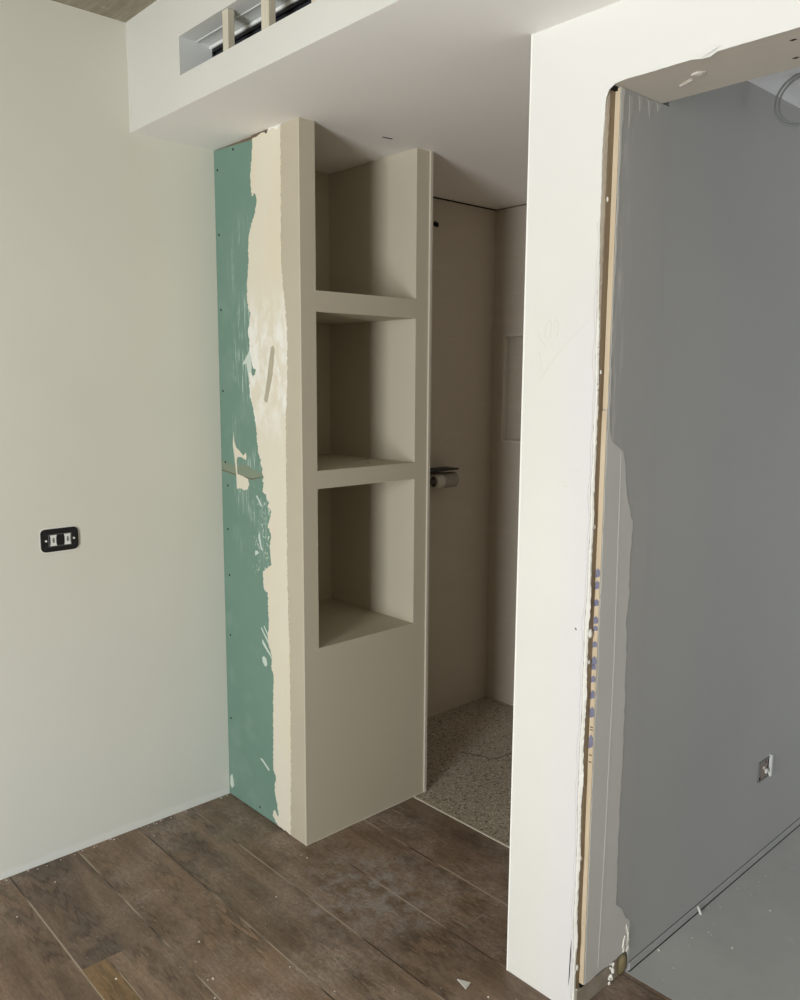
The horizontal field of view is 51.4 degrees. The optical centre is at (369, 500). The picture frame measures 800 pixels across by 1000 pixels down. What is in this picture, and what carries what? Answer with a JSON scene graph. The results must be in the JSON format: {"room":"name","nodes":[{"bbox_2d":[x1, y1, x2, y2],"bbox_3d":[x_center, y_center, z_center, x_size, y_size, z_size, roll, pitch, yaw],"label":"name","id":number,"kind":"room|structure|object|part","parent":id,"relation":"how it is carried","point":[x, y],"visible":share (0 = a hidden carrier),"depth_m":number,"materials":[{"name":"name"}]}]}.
{"room":"room under renovation","nodes":[
{"label":"room under renovation","id":0,"kind":"room"},
{"bbox_2d":[52,0,155,22],"bbox_3d":[-0.494,-1.163,-0.410,3.702,0.150,5.200,-7,11,-41],"label":"ceiling","id":1,"kind":"structure","parent":0,"point":[121,10],"depth_m":2.54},
{"bbox_2d":[0,0,495,879],"bbox_3d":[-1.427,-0.095,2.350,5.524,2.954,0.101,-7,11,-41],"label":"wall","id":2,"kind":"structure","parent":0,"point":[114,704],"depth_m":2.81,"materials":[{"name":"paint"}]},
{"bbox_2d":[39,525,78,553],"bbox_3d":[-1.002,0.125,2.688,0.130,0.083,0.010,-7,11,-41],"label":"wall socket","id":3,"kind":"object","parent":2,"relation":"attached to","point":[64,538],"visible":1,"depth_m":2.69,"materials":[{"name":"black plastic"}]},
{"bbox_2d":[430,467,458,488],"bbox_3d":[0.314,-0.100,3.773,0.200,0.091,0.095,-7,11,-41],"label":"toilet paper holder","id":4,"kind":"object","parent":2,"relation":"attached to","point":[444,479],"visible":0.89,"depth_m":3.76,"materials":[{"name":"grey metal"}]},
{"bbox_3d":[0.289,-0.085,3.735,0.002,0.044,0.044,-7,11,-41],"label":"knob","id":5,"kind":"part","parent":4,"relation":"part of","materials":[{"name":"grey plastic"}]},
{"bbox_3d":[0.306,-0.087,3.750,0.045,0.068,0.068,-7,11,-41],"label":"knob","id":6,"kind":"part","parent":4,"relation":"part of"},
{"bbox_2d":[0,696,799,999],"bbox_3d":[0.968,1.482,1.348,7.500,0.122,5.100,-7,11,-41],"label":"floor","id":7,"kind":"structure","parent":0,"point":[415,897],"depth_m":2.52,"materials":[{"name":"brown wood"}]},
{"bbox_2d":[214,117,433,845],"bbox_3d":[-0.161,-0.042,3.083,0.588,2.401,0.503,-7,11,-41],"label":"shelving unit","id":8,"kind":"object","parent":7,"relation":"on","point":[324,280],"visible":1,"depth_m":2.98,"materials":[{"name":"beige paint"}]},
{"bbox_3d":[-0.405,-0.019,2.931,0.012,2.394,0.410,-7,11,-41],"label":"panel","id":9,"kind":"part","parent":8,"relation":"part of","materials":[{"name":"green paint"}]},
{"bbox_3d":[-0.328,-0.409,3.214,0.450,1.709,0.008,-7,11,-41],"label":"panel","id":10,"kind":"part","parent":8,"relation":"part of","materials":[{"name":"beige paint"}]},
{"bbox_3d":[-0.168,-0.116,3.073,0.450,0.060,0.475,-7,11,-41],"label":"shelf","id":11,"kind":"part","parent":8,"relation":"part of","materials":[{"name":"beige paint"}]},
{"bbox_3d":[-0.168,-0.688,2.991,0.450,0.067,0.475,-7,11,-41],"label":"shelf","id":12,"kind":"part","parent":8,"relation":"part of","materials":[{"name":"beige paint"}]},
{"bbox_3d":[-0.006,-0.015,2.904,0.573,2.399,0.012,-7,11,-41],"label":"frame","id":13,"kind":"part","parent":8,"relation":"part of","materials":[{"name":"beige paint"}]},
{"bbox_3d":[-0.169,0.800,3.206,0.450,0.698,0.475,-7,11,-41],"label":"panel","id":14,"kind":"part","parent":8,"relation":"part of","materials":[{"name":"beige paint"}]},
{"bbox_3d":[0.201,-0.045,3.109,0.011,2.398,0.064,-7,11,-41],"label":"edge trim","id":15,"kind":"part","parent":8,"relation":"part of","materials":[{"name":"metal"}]},
{"bbox_2d":[5,795,797,999],"bbox_3d":[0.253,1.209,2.810,2.389,0.004,1.718,-7,11,-41],"label":"debris","id":16,"kind":"object","parent":7,"relation":"on","point":[227,795],"visible":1,"depth_m":2.46,"materials":[{"name":"white"}]},
{"bbox_2d":[414,796,509,847],"bbox_3d":[0.439,1.194,2.927,0.008,0.004,0.903,-7,11,-41],"label":"trim","id":17,"kind":"structure","parent":7,"relation":"on","point":[453,817],"depth_m":3.03,"materials":[{"name":"silver metal"}]},
{"bbox_2d":[457,979,470,988],"bbox_3d":[0.253,1.293,2.226,0.027,0.003,0.040,-7,11,-41],"label":"chip","id":18,"kind":"object","parent":7,"relation":"on","point":[465,984],"visible":1,"depth_m":2.22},
{"bbox_2d":[617,953,625,974],"bbox_3d":[0.684,1.259,2.254,0.042,0.063,0.021,-7,11,-41],"label":"plug","id":19,"kind":"object","parent":7,"relation":"on","point":[621,964],"visible":0.96,"depth_m":2.24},
{"bbox_2d":[506,0,799,999],"bbox_3d":[1.661,0.312,0.820,0.211,2.449,3.651,-7,11,-41],"label":"wall","id":20,"kind":"structure","parent":7,"relation":"on","point":[661,51],"depth_m":1.96,"materials":[{"name":"paint"}]},
{"bbox_2d":[126,0,799,209],"bbox_3d":[2.382,-1.276,2.144,4.018,0.353,5.000,-7,11,-41],"label":"ceiling","id":21,"kind":"structure","parent":0,"point":[375,79],"depth_m":2.36,"materials":[{"name":"paint"}]},
{"bbox_2d":[209,39,222,57],"bbox_3d":[-0.449,-1.344,2.471,0.016,0.036,0.074,-7,11,-41],"label":"ceiling vent","id":22,"kind":"object","parent":21,"relation":"in","point":[217,48],"depth_m":2.47,"materials":[{"name":"black plastic"}]},
{"bbox_2d":[222,8,234,50],"bbox_3d":[-0.383,-1.276,2.262,0.022,0.113,0.028,-7,11,-41],"label":"batten","id":23,"kind":"object","parent":21,"relation":"attached to","point":[227,14],"visible":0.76,"depth_m":2.25,"materials":[{"name":"beige wood"}]},
{"bbox_2d":[234,17,261,44],"bbox_3d":[-0.337,-1.326,2.345,0.016,0.037,0.136,-7,11,-41],"label":"ceiling vent","id":24,"kind":"object","parent":21,"relation":"in","point":[253,27],"depth_m":2.35,"materials":[{"name":"black plastic"}]},
{"bbox_2d":[261,0,275,29],"bbox_3d":[-0.258,-1.256,2.122,0.022,0.113,0.035,-7,11,-41],"label":"batten","id":25,"kind":"object","parent":21,"relation":"attached to","point":[268,15],"visible":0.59,"depth_m":2.11,"materials":[{"name":"beige wood"}]},
{"bbox_2d":[275,0,310,21],"bbox_3d":[-0.196,-1.303,2.188,0.016,0.036,0.154,-7,11,-41],"label":"ceiling vent","id":26,"kind":"object","parent":21,"relation":"in","point":[282,11],"depth_m":2.20,"materials":[{"name":"black plastic"}]},
{"bbox_2d":[774,73,799,126],"bbox_3d":[1.115,-1.031,2.122,0.152,0.140,0.023,8,11,43],"label":"electrical cable","id":27,"kind":"object","parent":21,"relation":"hanging from","point":[788,123],"visible":1,"depth_m":2.16,"materials":[{"name":"grey plastic"}]},
{"bbox_2d":[486,204,526,705],"bbox_3d":[1.050,-0.229,3.635,0.103,2.854,1.450,-7,11,-41],"label":"wall","id":28,"kind":"structure","parent":0,"point":[510,252],"depth_m":4.01,"materials":[{"name":"paint"}]},
{"bbox_2d":[625,81,799,971],"bbox_3d":[1.887,-0.106,3.254,3.324,2.481,0.206,-7,11,-41],"label":"wall","id":29,"kind":"structure","parent":0,"point":[720,693],"depth_m":2.35,"materials":[{"name":"paint"}]},
{"bbox_2d":[575,86,669,999],"bbox_3d":[0.613,0.191,2.042,0.231,2.236,0.033,-7,11,-41],"label":"door frame","id":30,"kind":"structure","parent":29,"relation":"attached to","point":[641,123],"depth_m":2.01,"materials":[{"name":"grey paint"}]},
{"bbox_2d":[757,754,772,782],"bbox_3d":[1.311,0.888,2.747,0.092,0.074,0.011,-7,11,-41],"label":"wall box","id":31,"kind":"object","parent":29,"relation":"attached to","point":[765,766],"visible":1,"depth_m":2.75,"materials":[{"name":"grey plastic"}]},
{"bbox_3d":[1.306,0.888,2.746,0.076,0.061,0.001,-7,11,-41],"label":"plate","id":32,"kind":"part","parent":31,"relation":"part of","materials":[{"name":"silver metal"}]}
]}

